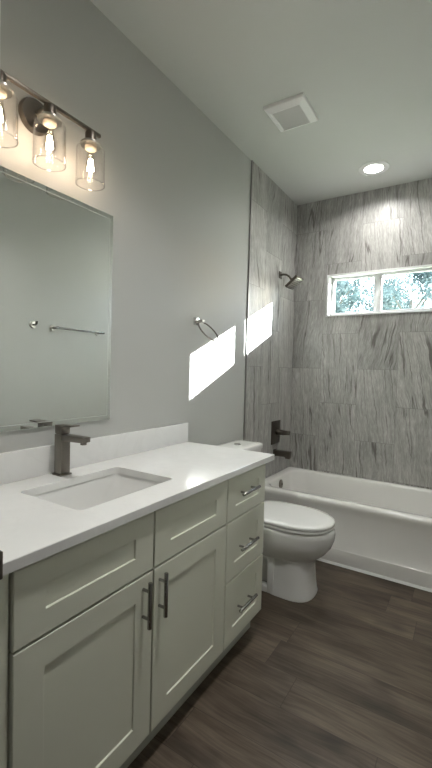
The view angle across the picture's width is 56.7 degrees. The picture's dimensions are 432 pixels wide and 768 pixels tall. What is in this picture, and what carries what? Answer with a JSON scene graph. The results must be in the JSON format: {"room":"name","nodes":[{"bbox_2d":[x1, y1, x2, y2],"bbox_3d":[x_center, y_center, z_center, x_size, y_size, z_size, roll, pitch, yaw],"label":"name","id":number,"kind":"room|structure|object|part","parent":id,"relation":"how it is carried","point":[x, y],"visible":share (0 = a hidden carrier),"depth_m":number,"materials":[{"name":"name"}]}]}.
{"room":"bathroom","nodes":[
{"label":"bathroom","id":0,"kind":"room"},
{"bbox_2d":[0,0,250,452],"bbox_3d":[-0.430,-0.180,1.981,0.120,2.780,2.237,3,2,32],"label":"wall","id":1,"kind":"structure","parent":0,"point":[176,191],"depth_m":1.97,"materials":[{"name":"grey paint"}]},
{"bbox_2d":[0,69,104,189],"bbox_3d":[-0.597,-0.893,1.403,0.156,0.253,0.467,3,2,32],"label":"vanity light","id":2,"kind":"object","parent":1,"relation":"attached to","point":[37,118],"visible":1,"depth_m":1.40,"materials":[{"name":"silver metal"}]},
{"bbox_2d":[0,70,6,98],"bbox_3d":[-0.672,-0.928,1.239,0.045,0.068,0.045,3,2,32],"label":"socket","id":3,"kind":"object","parent":2,"relation":"attached to","point":[3,75],"depth_m":1.23,"materials":[{"name":"silver metal"}]},
{"bbox_3d":[-0.609,-0.968,1.414,0.082,0.014,0.014,3,2,32],"label":"arm","id":4,"kind":"part","parent":2,"relation":"part of","materials":[{"name":"black metal"}]},
{"bbox_3d":[-0.579,-0.838,1.393,0.111,0.142,0.111,3,2,32],"label":"lamp shade","id":5,"kind":"part","parent":2,"relation":"part of","materials":[{"name":"clear glass"}]},
{"bbox_2d":[43,102,56,128],"bbox_3d":[-0.577,-0.931,1.390,0.045,0.068,0.045,3,2,32],"label":"socket","id":6,"kind":"object","parent":2,"relation":"attached to","point":[49,109],"depth_m":1.37,"materials":[{"name":"silver metal"}]},
{"bbox_3d":[-0.484,-0.841,1.543,0.111,0.142,0.111,3,2,32],"label":"lamp shade","id":7,"kind":"part","parent":2,"relation":"part of","materials":[{"name":"clear glass"}]},
{"bbox_2d":[85,129,96,152],"bbox_3d":[-0.482,-0.934,1.540,0.045,0.068,0.045,3,2,32],"label":"socket","id":8,"kind":"object","parent":2,"relation":"attached to","point":[90,134],"depth_m":1.52,"materials":[{"name":"silver metal"}]},
{"bbox_2d":[0,165,112,431],"bbox_3d":[-0.634,-0.287,1.526,0.010,0.904,0.619,3,2,32],"label":"wall mirror","id":9,"kind":"object","parent":1,"relation":"attached to","point":[56,248],"visible":1,"depth_m":1.53,"materials":[{"name":"white mirror"}]},
{"bbox_2d":[0,422,187,484],"bbox_3d":[-0.540,0.287,1.711,0.020,0.108,1.394,3,2,32],"label":"backsplash","id":10,"kind":"structure","parent":1,"relation":"attached to","point":[16,465],"depth_m":1.71,"materials":[{"name":"white stone"}]},
{"bbox_2d":[193,317,218,341],"bbox_3d":[-0.060,-0.315,2.308,0.145,0.142,0.154,3,2,32],"label":"towel ring","id":11,"kind":"object","parent":1,"relation":"attached to","point":[196,321],"visible":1,"depth_m":2.32,"materials":[{"name":"silver metal"}]},
{"bbox_2d":[90,0,431,204],"bbox_3d":[0.073,-1.586,1.103,2.850,0.120,5.129,3,2,32],"label":"ceiling","id":12,"kind":"structure","parent":0,"point":[364,67],"depth_m":2.00,"materials":[{"name":"paint"}]},
{"bbox_2d":[263,92,317,131],"bbox_3d":[0.432,-1.543,2.298,0.235,0.034,0.250,3,2,32],"label":"ceiling vent","id":13,"kind":"object","parent":12,"relation":"in","point":[295,111],"visible":1,"depth_m":2.26,"materials":[{"name":"white plastic"}]},
{"bbox_2d":[359,161,388,175],"bbox_3d":[1.142,-1.559,2.896,0.208,0.008,0.208,3,2,32],"label":"recessed light","id":14,"kind":"object","parent":12,"relation":"in","point":[373,167],"visible":1,"depth_m":2.88,"materials":[{"name":"white paint"}]},
{"bbox_2d":[245,162,297,477],"bbox_3d":[0.405,-0.205,3.294,0.127,2.780,0.877,3,2,32],"label":"tiled wall","id":15,"kind":"structure","parent":0,"point":[274,213],"depth_m":3.20,"materials":[{"name":"stone"}]},
{"bbox_2d":[243,160,252,439],"bbox_3d":[0.220,-0.196,2.886,0.010,2.780,0.011,3,2,32],"label":"trim","id":16,"kind":"structure","parent":15,"relation":"attached to","point":[251,184],"depth_m":2.87,"materials":[{"name":"metal"}]},
{"bbox_2d":[271,420,289,444],"bbox_3d":[0.554,0.407,3.339,0.128,0.194,0.170,3,2,32],"label":"shower valve","id":17,"kind":"object","parent":15,"relation":"attached to","point":[276,432],"visible":1,"depth_m":3.34,"materials":[{"name":"brown metal"}]},
{"bbox_3d":[0.577,0.407,3.334,0.083,0.042,0.028,3,2,32],"label":"lever","id":18,"kind":"part","parent":17,"relation":"part of","materials":[{"name":"brown metal"}]},
{"bbox_2d":[273,448,291,458],"bbox_3d":[0.555,0.583,3.338,0.146,0.066,0.062,3,2,32],"label":"tub spout","id":19,"kind":"object","parent":15,"relation":"attached to","point":[287,454],"visible":0.87,"depth_m":3.31,"materials":[{"name":"brown metal"}]},
{"bbox_2d":[279,271,303,289],"bbox_3d":[0.609,-0.856,3.280,0.181,0.145,0.125,3,3,37],"label":"shower","id":20,"kind":"object","parent":15,"relation":"attached to","point":[293,282],"visible":1,"depth_m":3.25,"materials":[{"name":"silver metal"}]},
{"bbox_2d":[127,560,431,767],"bbox_3d":[-0.003,1.301,1.208,2.850,0.100,5.129,3,2,32],"label":"floor","id":21,"kind":"structure","parent":0,"point":[341,677],"depth_m":1.63,"materials":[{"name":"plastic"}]},
{"bbox_2d":[0,464,265,767],"bbox_3d":[-0.331,0.805,1.558,0.577,0.848,1.315,3,2,32],"label":"vanity cabinet","id":22,"kind":"object","parent":21,"relation":"on","point":[104,637],"visible":0.94,"depth_m":1.18,"materials":[{"name":"green paint"}]},
{"bbox_3d":[-0.340,0.866,1.093,0.020,0.539,0.463,3,2,32],"label":"door","id":23,"kind":"part","parent":22,"relation":"part of","materials":[{"name":"green paint"}]},
{"bbox_3d":[-0.330,0.499,1.080,0.020,0.182,0.463,3,2,32],"label":"false drawer","id":24,"kind":"part","parent":22,"relation":"part of","materials":[{"name":"green paint"}]},
{"bbox_2d":[0,442,274,575],"bbox_3d":[-0.314,0.366,1.569,0.560,0.027,1.394,3,2,32],"label":"countertop","id":25,"kind":"structure","parent":22,"relation":"on","point":[32,529],"depth_m":1.32,"materials":[{"name":"white stone"}]},
{"bbox_2d":[52,424,90,476],"bbox_3d":[-0.541,0.251,1.501,0.163,0.195,0.051,3,2,32],"label":"sink faucet","id":26,"kind":"object","parent":25,"relation":"on","point":[63,439],"visible":1,"depth_m":1.51,"materials":[{"name":"brown metal"}]},
{"bbox_3d":[-0.591,0.344,1.535,0.051,0.006,0.051,3,2,32],"label":"plate","id":27,"kind":"part","parent":26,"relation":"part of","materials":[{"name":"black metal"}]},
{"bbox_3d":[-0.586,0.173,1.528,0.039,0.029,0.039,3,2,32],"label":"lever","id":28,"kind":"part","parent":26,"relation":"part of","materials":[{"name":"black metal"}]},
{"bbox_3d":[-0.563,0.157,1.513,0.094,0.009,0.040,3,2,32],"label":"lever plate","id":29,"kind":"part","parent":26,"relation":"part of","materials":[{"name":"black metal"}]},
{"bbox_3d":[-0.525,0.206,1.490,0.128,0.029,0.037,3,2,32],"label":"spout","id":30,"kind":"part","parent":26,"relation":"part of","materials":[{"name":"black metal"}]},
{"bbox_2d":[33,473,159,509],"bbox_3d":[-0.406,0.467,1.419,0.343,0.166,0.474,3,2,32],"label":"sink","id":31,"kind":"object","parent":25,"relation":"in","point":[94,492],"visible":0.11,"depth_m":1.58,"materials":[{"name":"white ceramic"}]},
{"bbox_3d":[-0.212,0.679,1.230,0.036,0.144,0.014,3,2,32],"label":"handle","id":32,"kind":"part","parent":22,"relation":"part of","materials":[{"name":"grey metal"}]},
{"bbox_3d":[-0.171,0.680,1.295,0.036,0.144,0.014,3,2,32],"label":"handle","id":33,"kind":"part","parent":22,"relation":"part of","materials":[{"name":"grey metal"}]},
{"bbox_3d":[-0.092,0.859,1.484,0.020,0.539,0.448,3,2,32],"label":"door","id":34,"kind":"part","parent":22,"relation":"part of","materials":[{"name":"green paint"}]},
{"bbox_3d":[-0.083,0.491,1.471,0.020,0.182,0.448,3,2,32],"label":"false drawer","id":35,"kind":"part","parent":22,"relation":"part of","materials":[{"name":"green paint"}]},
{"bbox_3d":[0.124,0.982,1.837,0.020,0.278,0.357,3,2,32],"label":"drawer","id":36,"kind":"part","parent":22,"relation":"part of","materials":[{"name":"green paint"}]},
{"bbox_3d":[0.132,0.709,1.827,0.020,0.254,0.357,3,2,32],"label":"drawer","id":37,"kind":"part","parent":22,"relation":"part of","materials":[{"name":"green paint"}]},
{"bbox_3d":[0.138,0.485,1.819,0.020,0.182,0.357,3,2,32],"label":"drawer","id":38,"kind":"part","parent":22,"relation":"part of","materials":[{"name":"green paint"}]},
{"bbox_3d":[0.138,0.985,1.808,0.036,0.014,0.159,3,2,32],"label":"handle","id":39,"kind":"part","parent":22,"relation":"part of","materials":[{"name":"grey metal"}]},
{"bbox_3d":[0.145,0.715,1.798,0.036,0.014,0.159,3,2,32],"label":"handle","id":40,"kind":"part","parent":22,"relation":"part of","materials":[{"name":"grey metal"}]},
{"bbox_3d":[0.151,0.474,1.789,0.036,0.014,0.159,3,2,32],"label":"handle","id":41,"kind":"part","parent":22,"relation":"part of","materials":[{"name":"grey metal"}]},
{"bbox_2d":[217,440,334,602],"bbox_3d":[0.350,0.806,2.451,0.752,0.816,0.426,3,2,32],"label":"toilet","id":42,"kind":"object","parent":21,"relation":"on","point":[295,536],"visible":0.57,"depth_m":2.26,"materials":[{"name":"ceramic"}]},
{"bbox_3d":[0.131,0.411,2.583,0.208,0.038,0.426,3,2,32],"label":"tank lid","id":43,"kind":"part","parent":42,"relation":"part of","materials":[{"name":"white ceramic"}]},
{"bbox_3d":[0.200,1.104,2.441,0.360,0.215,0.079,3,2,32],"label":"frame","id":44,"kind":"part","parent":42,"relation":"part of","materials":[{"name":"white ceramic"}]},
{"bbox_3d":[0.364,1.014,2.446,0.705,0.402,0.386,3,2,32],"label":"bowl","id":45,"kind":"part","parent":42,"relation":"part of","materials":[{"name":"white ceramic"}]},
{"bbox_3d":[0.448,0.808,2.389,0.504,0.018,0.374,3,2,32],"label":"seat","id":46,"kind":"part","parent":42,"relation":"part of","materials":[{"name":"plastic"}]},
{"bbox_3d":[0.447,0.784,2.390,0.514,0.026,0.378,3,2,32],"label":"lid","id":47,"kind":"part","parent":42,"relation":"part of","materials":[{"name":"plastic"}]},
{"bbox_2d":[264,467,431,588],"bbox_3d":[1.093,1.003,2.959,1.492,0.426,0.748,3,2,32],"label":"bathtub","id":48,"kind":"object","parent":21,"relation":"on","point":[382,528],"visible":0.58,"depth_m":2.67,"materials":[{"name":"ceramic"}]},
{"bbox_3d":[0.541,0.827,3.305,0.020,0.074,0.074,3,2,32],"label":"overflow plate","id":49,"kind":"part","parent":48,"relation":"part of","materials":[{"name":"black metal"}]},
{"bbox_2d":[317,558,431,591],"bbox_3d":[0.884,1.216,2.645,1.493,0.013,0.013,3,2,32],"label":"trim","id":50,"kind":"structure","parent":48,"relation":"attached to","point":[319,559],"depth_m":2.55,"materials":[{"name":"white paint"}]},
{"bbox_2d":[289,178,431,488],"bbox_3d":[1.353,-0.180,3.285,1.740,2.780,0.120,3,2,32],"label":"wall","id":51,"kind":"structure","parent":0,"point":[361,389],"depth_m":3.30,"materials":[{"name":"tile"}]},
{"bbox_2d":[326,264,431,316],"bbox_3d":[1.339,-0.743,3.274,0.842,0.355,0.125,3,2,32],"label":"window","id":52,"kind":"structure","parent":51,"relation":"in","point":[378,275],"depth_m":3.28,"materials":[{"name":"white plastic"}]},
{"bbox_3d":[1.188,-0.751,3.403,0.409,0.325,0.026,3,2,32],"label":"sash","id":53,"kind":"part","parent":52,"relation":"part of","materials":[{"name":"white plastic"}]},
{"bbox_3d":[1.501,-0.734,3.172,0.419,0.325,0.026,3,2,32],"label":"sash","id":54,"kind":"part","parent":52,"relation":"part of","materials":[{"name":"white plastic"}]},
{"bbox_3d":[-0.291,-0.127,0.641,2.650,2.780,0.120,3,2,32],"label":"wall","id":55,"kind":"structure","parent":0,"visible":0},
{"bbox_2d":[0,0,2,579],"bbox_3d":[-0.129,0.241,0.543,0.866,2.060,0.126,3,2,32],"label":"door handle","id":56,"kind":"structure","parent":55,"relation":"in","point":[1,552],"depth_m":0.81,"materials":[{"name":"black metal"}]},
{"bbox_3d":[-0.452,0.368,0.801,0.020,0.080,0.042,3,2,32],"label":"strike plate","id":57,"kind":"part","parent":56,"relation":"part of","materials":[{"name":"silver metal"}]},
{"label":"outside","id":58,"kind":"structure","parent":0,"visible":0},
{"bbox_3d":[15.864,1.157,27.766,60.000,0.100,56.721,3,2,32],"label":"ground","id":59,"kind":"structure","parent":58,"visible":0},
{"bbox_2d":[335,278,386,312],"bbox_3d":[3.367,-1.222,12.365,3.767,5.120,3.739,3,2,32],"label":"tree","id":60,"kind":"object","parent":59,"relation":"on","point":[347,290],"visible":0.08,"depth_m":11.36,"materials":[{"name":"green plant"}]},
{"bbox_2d":[349,273,428,311],"bbox_3d":[8.479,-2.420,20.111,5.206,7.219,5.073,0,3,-40],"label":"tree","id":61,"kind":"object","parent":59,"relation":"on","point":[394,278],"visible":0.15,"depth_m":19.46,"materials":[{"name":"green plant"}]},
{"bbox_2d":[356,271,431,311],"bbox_3d":[7.356,-1.709,15.168,4.383,6.099,4.356,3,2,32],"label":"tree","id":62,"kind":"object","parent":59,"relation":"on","point":[390,300],"visible":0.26,"depth_m":14.71,"materials":[{"name":"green plant"}]},
{"bbox_2d":[410,277,431,308],"bbox_3d":[7.079,-0.936,10.822,3.507,4.858,3.902,3,2,32],"label":"tree","id":63,"kind":"object","parent":59,"relation":"on","point":[426,287],"visible":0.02,"depth_m":11.23,"materials":[{"name":"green plant"}]}
]}

